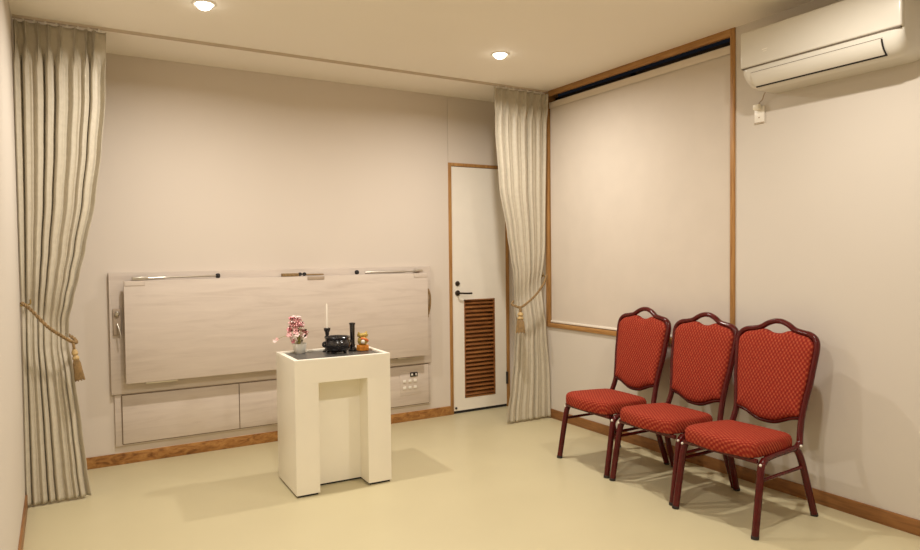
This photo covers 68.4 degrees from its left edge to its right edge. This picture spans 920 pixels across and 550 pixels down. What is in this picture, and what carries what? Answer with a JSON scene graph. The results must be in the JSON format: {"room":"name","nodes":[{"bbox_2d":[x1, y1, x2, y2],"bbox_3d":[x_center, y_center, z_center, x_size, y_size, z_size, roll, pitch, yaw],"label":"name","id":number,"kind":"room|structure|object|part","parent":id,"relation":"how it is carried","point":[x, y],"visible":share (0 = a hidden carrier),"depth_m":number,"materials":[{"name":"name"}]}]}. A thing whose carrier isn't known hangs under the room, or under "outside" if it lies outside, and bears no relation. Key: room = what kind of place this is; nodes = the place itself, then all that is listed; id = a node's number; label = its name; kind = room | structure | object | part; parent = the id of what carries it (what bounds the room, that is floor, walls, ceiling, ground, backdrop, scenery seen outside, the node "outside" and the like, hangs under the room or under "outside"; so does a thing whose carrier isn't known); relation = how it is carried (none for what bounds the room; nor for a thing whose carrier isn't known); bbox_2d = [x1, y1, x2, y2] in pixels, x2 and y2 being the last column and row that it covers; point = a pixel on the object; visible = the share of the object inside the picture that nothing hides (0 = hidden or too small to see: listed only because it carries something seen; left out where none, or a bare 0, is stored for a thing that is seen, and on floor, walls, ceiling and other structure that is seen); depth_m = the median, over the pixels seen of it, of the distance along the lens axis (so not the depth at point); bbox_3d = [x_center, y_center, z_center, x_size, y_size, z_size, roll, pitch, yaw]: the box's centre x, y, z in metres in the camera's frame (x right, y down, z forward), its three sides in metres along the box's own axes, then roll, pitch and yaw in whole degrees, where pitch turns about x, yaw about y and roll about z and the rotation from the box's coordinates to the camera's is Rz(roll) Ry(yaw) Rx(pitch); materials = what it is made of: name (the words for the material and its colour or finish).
{"room":"funeral viewing room","nodes":[
{"label":"funeral viewing room","id":0,"kind":"room"},
{"bbox_2d":[0,0,25,549],"bbox_3d":[-1.091,-0.015,1.401,0.100,2.500,5.700,-2,2,-31],"label":"wall","id":1,"kind":"structure","parent":0,"point":[12,429],"depth_m":2.77,"materials":[{"name":"paint"}]},
{"bbox_2d":[18,493,27,549],"bbox_3d":[-1.030,1.198,1.466,0.010,0.070,5.700,-2,2,-31],"label":"baseboard","id":2,"kind":"structure","parent":1,"relation":"attached to","point":[25,509],"depth_m":3.09,"materials":[{"name":"brown wood"}]},
{"bbox_2d":[20,299,84,381],"bbox_3d":[-2.112,0.339,3.512,0.281,0.434,0.163,-2,2,-31],"label":"tieback","id":3,"kind":"object","parent":1,"relation":"attached to","point":[77,367],"visible":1,"depth_m":3.50,"materials":[{"name":"gold fabric"}]},
{"bbox_2d":[69,53,512,457],"bbox_3d":[-1.062,-0.118,4.791,3.616,2.500,0.100,-2,2,-31],"label":"wall","id":4,"kind":"structure","parent":0,"point":[203,168],"depth_m":4.55,"materials":[{"name":"paint"}]},
{"bbox_2d":[86,406,450,469],"bbox_3d":[-1.280,1.105,4.626,2.812,0.070,0.010,-2,2,-31],"label":"baseboard","id":5,"kind":"structure","parent":4,"relation":"attached to","point":[239,441],"depth_m":4.39,"materials":[{"name":"brown wood"}]},
{"bbox_2d":[108,266,431,394],"bbox_3d":[-1.156,0.331,4.624,2.200,0.741,0.107,-2,2,-31],"label":"wall panel","id":6,"kind":"object","parent":4,"relation":"attached to","point":[174,329],"visible":0.99,"depth_m":4.42,"materials":[{"name":"laminate"}]},
{"bbox_3d":[-2.059,0.303,4.075,0.036,0.165,0.039,-2,2,-31],"label":"catch lever","id":7,"kind":"part","parent":6,"relation":"part of","materials":[{"name":"metal"}]},
{"bbox_3d":[-1.962,0.052,4.078,0.110,0.028,0.003,-2,2,-31],"label":"hinge plate","id":8,"kind":"part","parent":6,"relation":"part of","materials":[{"name":"laminate"}]},
{"bbox_3d":[-1.700,0.011,4.275,0.306,0.014,0.010,-2,2,-31],"label":"stay rod","id":9,"kind":"part","parent":6,"relation":"part of","materials":[{"name":"metal"}]},
{"bbox_3d":[-0.991,0.021,4.654,0.120,0.023,0.004,-2,2,-31],"label":"latch plate","id":10,"kind":"part","parent":6,"relation":"part of","materials":[{"name":"laminate"}]},
{"bbox_3d":[-0.294,0.003,5.068,0.110,0.028,0.003,-2,2,-31],"label":"hinge plate","id":11,"kind":"part","parent":6,"relation":"part of","materials":[{"name":"laminate"}]},
{"bbox_2d":[114,362,430,446],"bbox_3d":[-1.162,0.862,4.675,2.180,0.320,0.035,-2,2,-31],"label":"lower cabinet","id":12,"kind":"object","parent":4,"relation":"attached to","point":[159,415],"visible":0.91,"depth_m":4.40,"materials":[{"name":"laminate"}]},
{"bbox_3d":[-1.765,0.878,4.313,0.692,0.297,0.009,-2,2,-31],"label":"cabinet door","id":13,"kind":"part","parent":12,"relation":"part of","materials":[{"name":"laminate"}]},
{"bbox_3d":[-1.159,0.861,4.673,0.706,0.297,0.009,-2,2,-31],"label":"cabinet door","id":14,"kind":"part","parent":12,"relation":"part of","materials":[{"name":"laminate"}]},
{"bbox_3d":[-0.546,0.843,5.037,0.708,0.297,0.009,-2,2,-31],"label":"cabinet door","id":15,"kind":"part","parent":12,"relation":"part of","materials":[{"name":"laminate"}]},
{"bbox_3d":[-0.373,0.819,5.133,0.180,0.180,0.002,-2,2,-31],"label":"control plate","id":16,"kind":"part","parent":12,"relation":"part of","materials":[{"name":"plastic"}]},
{"bbox_2d":[448,162,509,414],"bbox_3d":[0.156,0.105,5.470,0.568,1.985,0.127,-2,2,-31],"label":"door","id":17,"kind":"structure","parent":4,"relation":"in","point":[478,240],"depth_m":5.46,"materials":[{"name":"white wood"}]},
{"bbox_3d":[0.030,0.143,5.355,0.127,0.044,0.057,-2,2,-31],"label":"handle","id":18,"kind":"part","parent":17,"relation":"part of","materials":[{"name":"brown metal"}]},
{"bbox_2d":[356,344,368,350],"bbox_3d":[-0.565,0.422,3.928,0.059,0.035,0.047,-2,2,-39],"label":"stand","id":19,"kind":"object","parent":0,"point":[361,347],"depth_m":3.91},
{"bbox_2d":[8,0,813,101],"bbox_3d":[0.410,-1.339,2.273,3.636,0.060,5.920,-2,2,-31],"label":"ceiling","id":20,"kind":"structure","parent":0,"point":[550,44],"depth_m":3.75,"materials":[{"name":"paint"}]},
{"bbox_2d":[192,0,215,10],"bbox_3d":[-1.247,-1.306,3.297,0.112,0.030,0.112,-2,2,-31],"label":"recessed light","id":21,"kind":"object","parent":20,"relation":"in","point":[204,5],"visible":1,"depth_m":3.27,"materials":[{"name":"white glass"}]},
{"bbox_2d":[491,51,508,58],"bbox_3d":[0.247,-1.350,4.178,0.112,0.030,0.112,-2,2,-31],"label":"recessed light","id":22,"kind":"object","parent":20,"relation":"in","point":[500,54],"visible":1,"depth_m":4.15,"materials":[{"name":"white plastic"}]},
{"bbox_2d":[23,406,919,549],"bbox_3d":[0.438,1.220,2.351,3.636,0.060,5.920,-2,2,-31],"label":"floor","id":23,"kind":"structure","parent":0,"point":[472,480],"depth_m":3.42,"materials":[{"name":"plastic"}]},
{"bbox_2d":[276,335,391,497],"bbox_3d":[-0.715,0.754,3.819,0.536,0.808,0.392,-2,2,-29],"label":"altar table","id":24,"kind":"object","parent":23,"relation":"on","point":[334,410],"depth_m":3.73,"materials":[{"name":"beige paint"}]},
{"bbox_2d":[292,342,306,353],"bbox_3d":[-0.915,0.417,3.856,0.080,0.057,0.080,-2,2,-31],"label":"flower pot","id":25,"kind":"object","parent":24,"relation":"on","point":[298,348],"visible":0.96,"depth_m":3.83,"materials":[{"name":"ceramic"}]},
{"bbox_2d":[273,315,308,343],"bbox_3d":[-0.960,0.325,3.846,0.193,0.192,0.134,-1,2,-9],"label":"flower bouquet","id":26,"kind":"object","parent":25,"relation":"in","point":[296,323],"visible":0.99,"depth_m":3.83,"materials":[{"name":"pink plant"}]},
{"bbox_2d":[323,327,329,351],"bbox_3d":[-0.768,0.374,3.913,0.056,0.137,0.056,-2,2,-31],"label":"candlestick","id":27,"kind":"object","parent":24,"relation":"on","point":[327,330],"visible":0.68,"depth_m":3.90,"materials":[{"name":"black metal"}]},
{"bbox_2d":[326,304,327,327],"bbox_3d":[-0.769,0.234,3.909,0.010,0.150,0.010,-2,2,-31],"label":"candle","id":28,"kind":"object","parent":27,"relation":"on","point":[326,304],"visible":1,"depth_m":3.91,"materials":[{"name":"wax"}]},
{"bbox_3d":[-0.699,0.396,3.854,0.151,0.095,0.151,0,2,11],"label":"incense burner","id":29,"kind":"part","parent":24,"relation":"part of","materials":[{"name":"black metal"}]},
{"bbox_2d":[348,322,356,350],"bbox_3d":[-0.628,0.359,3.949,0.056,0.161,0.056,-2,2,-31],"label":"holder","id":30,"kind":"object","parent":24,"relation":"on","point":[352,325],"visible":0.88,"depth_m":3.94,"materials":[{"name":"black metal"}]},
{"bbox_2d":[356,331,368,350],"bbox_3d":[-0.562,0.384,3.925,0.063,0.113,0.067,-2,2,-39],"label":"ornament","id":31,"kind":"object","parent":24,"relation":"on","point":[362,340],"visible":1,"depth_m":3.91,"materials":[{"name":"orange ceramic"}]},
{"bbox_2d":[557,307,670,477],"bbox_3d":[0.939,0.670,4.108,0.548,0.931,0.468,-2,2,-29],"label":"banquet chair","id":32,"kind":"object","parent":23,"relation":"on","point":[641,346],"visible":0.89,"depth_m":4.09,"materials":[{"name":"fabric"}]},
{"bbox_3d":[0.653,0.957,4.200,0.112,0.343,0.034,-1,2,-20],"label":"leg","id":33,"kind":"part","parent":32,"relation":"part of","materials":[{"name":"brown metal"}]},
{"bbox_3d":[0.913,0.774,4.097,0.381,0.095,0.441,-2,2,-29],"label":"seat frame","id":34,"kind":"part","parent":32,"relation":"part of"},
{"bbox_3d":[0.868,0.753,4.072,0.384,0.091,0.396,-2,2,-29],"label":"seat","id":35,"kind":"part","parent":32,"relation":"part of","materials":[{"name":"fabric"}]},
{"bbox_3d":[0.856,0.966,3.830,0.112,0.343,0.044,-2,2,-29],"label":"leg","id":36,"kind":"part","parent":32,"relation":"part of","materials":[{"name":"brown metal"}]},
{"bbox_3d":[1.114,0.475,4.200,0.130,0.439,0.400,-2,2,-29],"label":"backrest","id":37,"kind":"part","parent":32,"relation":"part of","materials":[{"name":"fabric"}]},
{"bbox_3d":[1.106,0.490,4.196,0.161,0.581,0.448,-2,2,-29],"label":"frame","id":38,"kind":"part","parent":32,"relation":"part of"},
{"bbox_3d":[1.175,0.955,4.014,0.155,0.352,0.035,-1,2,-19],"label":"leg","id":39,"kind":"part","parent":32,"relation":"part of","materials":[{"name":"brown metal"}]},
{"bbox_2d":[609,312,738,505],"bbox_3d":[1.171,0.680,3.686,0.548,0.931,0.468,-2,2,-30],"label":"banquet chair","id":40,"kind":"object","parent":23,"relation":"on","point":[702,359],"visible":0.86,"depth_m":3.69,"materials":[{"name":"fabric"}]},
{"bbox_3d":[0.884,0.967,3.773,0.112,0.343,0.034,-1,2,-21],"label":"leg","id":41,"kind":"part","parent":40,"relation":"part of","materials":[{"name":"brown metal"}]},
{"bbox_3d":[1.145,0.785,3.674,0.381,0.095,0.441,-2,2,-30],"label":"seat frame","id":42,"kind":"part","parent":40,"relation":"part of","materials":[{"name":"red fabric"}]},
{"bbox_3d":[1.101,0.763,3.648,0.384,0.091,0.396,-2,2,-30],"label":"seat","id":43,"kind":"part","parent":40,"relation":"part of","materials":[{"name":"fabric"}]},
{"bbox_3d":[1.209,0.956,3.947,0.155,0.352,0.035,-2,2,-39],"label":"leg","id":44,"kind":"part","parent":40,"relation":"part of","materials":[{"name":"brown metal"}]},
{"bbox_3d":[1.094,0.976,3.406,0.112,0.343,0.034,-2,2,-38],"label":"leg","id":45,"kind":"part","parent":40,"relation":"part of","materials":[{"name":"brown metal"}]},
{"bbox_3d":[1.337,0.500,3.777,0.161,0.581,0.448,-2,2,-30],"label":"frame","id":46,"kind":"part","parent":40,"relation":"part of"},
{"bbox_3d":[1.345,0.486,3.781,0.130,0.439,0.400,-2,2,-30],"label":"backrest","id":47,"kind":"part","parent":40,"relation":"part of","materials":[{"name":"fabric"}]},
{"bbox_3d":[1.409,0.965,3.596,0.155,0.352,0.035,-1,2,-20],"label":"leg","id":48,"kind":"part","parent":40,"relation":"part of","materials":[{"name":"brown metal"}]},
{"bbox_2d":[672,318,820,539],"bbox_3d":[1.391,0.690,3.280,0.548,0.931,0.468,-2,2,-32],"label":"banquet chair","id":49,"kind":"object","parent":23,"relation":"on","point":[774,373],"visible":1,"depth_m":3.27,"materials":[{"name":"fabric"}]},
{"bbox_3d":[1.101,0.978,3.353,0.112,0.343,0.034,-1,2,-24],"label":"leg","id":50,"kind":"part","parent":49,"relation":"part of","materials":[{"name":"brown metal"}]},
{"bbox_3d":[1.417,0.966,3.542,0.155,0.352,0.035,-2,2,-42],"label":"leg","id":51,"kind":"part","parent":49,"relation":"part of","materials":[{"name":"brown metal"}]},
{"bbox_3d":[1.323,0.773,3.239,0.384,0.091,0.396,-2,2,-32],"label":"seat","id":52,"kind":"part","parent":49,"relation":"part of","materials":[{"name":"fabric"}]},
{"bbox_3d":[1.366,0.795,3.266,0.381,0.095,0.441,-2,2,-32],"label":"seat frame","id":53,"kind":"part","parent":49,"relation":"part of","materials":[{"name":"red fabric"}]},
{"bbox_3d":[1.326,0.986,2.996,0.112,0.343,0.034,-2,2,-41],"label":"leg","id":54,"kind":"part","parent":49,"relation":"part of","materials":[{"name":"red metal"}]},
{"bbox_3d":[1.552,0.510,3.377,0.161,0.581,0.448,-2,2,-32],"label":"frame","id":55,"kind":"part","parent":49,"relation":"part of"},
{"bbox_3d":[1.560,0.495,3.382,0.130,0.439,0.400,-2,2,-32],"label":"backrest","id":56,"kind":"part","parent":49,"relation":"part of","materials":[{"name":"fabric"}]},
{"bbox_3d":[1.633,0.974,3.200,0.155,0.352,0.035,-1,2,-23],"label":"leg","id":57,"kind":"part","parent":49,"relation":"part of","materials":[{"name":"red metal"}]},
{"bbox_2d":[512,0,919,519],"bbox_3d":[1.931,-0.103,3.196,0.100,2.500,5.700,-2,2,-31],"label":"wall","id":58,"kind":"structure","parent":0,"point":[827,188],"depth_m":3.29,"materials":[{"name":"paint"}]},
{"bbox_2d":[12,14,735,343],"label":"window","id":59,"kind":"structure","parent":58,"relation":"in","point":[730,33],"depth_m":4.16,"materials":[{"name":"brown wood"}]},
{"bbox_2d":[13,18,105,505],"bbox_3d":[-2.058,-0.062,3.545,0.421,2.462,0.108,-2,2,-31],"label":"curtain","id":60,"kind":"object","parent":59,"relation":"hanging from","point":[59,71],"visible":1,"depth_m":3.52,"materials":[{"name":"beige fabric"}]},
{"bbox_3d":[-0.797,-1.343,4.285,3.408,0.026,0.022,-2,2,-31],"label":"curtain rail","id":61,"kind":"part","parent":59,"relation":"part of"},
{"bbox_2d":[493,86,550,423],"bbox_3d":[0.467,-0.136,5.060,0.493,2.462,0.070,-2,2,-31],"label":"curtain","id":62,"kind":"object","parent":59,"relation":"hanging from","point":[520,116],"visible":0.96,"depth_m":5.07,"materials":[{"name":"beige fabric"}]},
{"bbox_2d":[511,273,547,332],"bbox_3d":[0.532,0.204,5.091,0.395,0.439,0.161,-2,2,-42],"label":"tieback","id":63,"kind":"object","parent":59,"relation":"attached to","point":[520,327],"visible":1,"depth_m":4.95,"materials":[{"name":"gold fabric"}]},
{"bbox_3d":[0.711,-0.502,5.223,0.108,1.798,0.030,-2,2,-31],"label":"frame post","id":64,"kind":"part","parent":59,"relation":"part of","materials":[{"name":"brown wood"}]},
{"bbox_3d":[1.144,0.398,4.533,0.114,0.030,1.634,-2,2,-31],"label":"sill","id":65,"kind":"part","parent":59,"relation":"part of","materials":[{"name":"brown wood"}]},
{"bbox_2d":[549,45,729,337],"bbox_3d":[1.123,-0.459,4.500,0.047,1.679,1.626,-2,2,-31],"label":"roller blind","id":66,"kind":"object","parent":59,"relation":"attached to","point":[640,163],"visible":0.96,"depth_m":4.34,"materials":[{"name":"fabric"}]},
{"bbox_3d":[1.108,-1.275,4.474,0.036,0.046,1.622,-2,2,-31],"label":"head rail","id":67,"kind":"part","parent":66,"relation":"part of","materials":[{"name":"black metal"}]},
{"bbox_3d":[1.170,-0.481,4.528,0.020,1.728,1.634,-2,2,-31],"label":"sash","id":68,"kind":"part","parent":59,"relation":"part of","materials":[{"name":"brown metal"}]},
{"bbox_3d":[1.562,-0.468,3.793,0.108,1.798,0.030,-2,2,-31],"label":"frame post","id":69,"kind":"part","parent":59,"relation":"part of","materials":[{"name":"brown wood"}]},
{"bbox_2d":[547,409,919,536],"bbox_3d":[1.897,1.113,3.205,0.010,0.070,5.700,-2,2,-31],"label":"baseboard","id":70,"kind":"structure","parent":58,"relation":"attached to","point":[907,524],"depth_m":3.52,"materials":[{"name":"brown wood"}]},
{"bbox_2d":[753,104,764,123],"bbox_3d":[1.588,-0.859,3.605,0.034,0.100,0.060,-2,2,-31],"label":"wall outlet","id":71,"kind":"object","parent":58,"relation":"attached to","point":[759,111],"visible":1,"depth_m":3.60,"materials":[{"name":"white plastic"}]},
{"bbox_2d":[741,0,919,93],"bbox_3d":[1.723,-1.081,3.183,0.223,0.290,0.770,-2,2,-31],"label":"air conditioner","id":72,"kind":"object","parent":58,"relation":"attached to","point":[845,38],"visible":1,"depth_m":3.07,"materials":[{"name":"plastic"}]},
{"bbox_3d":[1.640,-1.133,3.132,0.030,0.181,0.770,-2,2,-31],"label":"panel","id":73,"kind":"part","parent":72,"relation":"part of","materials":[{"name":"plastic"}]}
]}

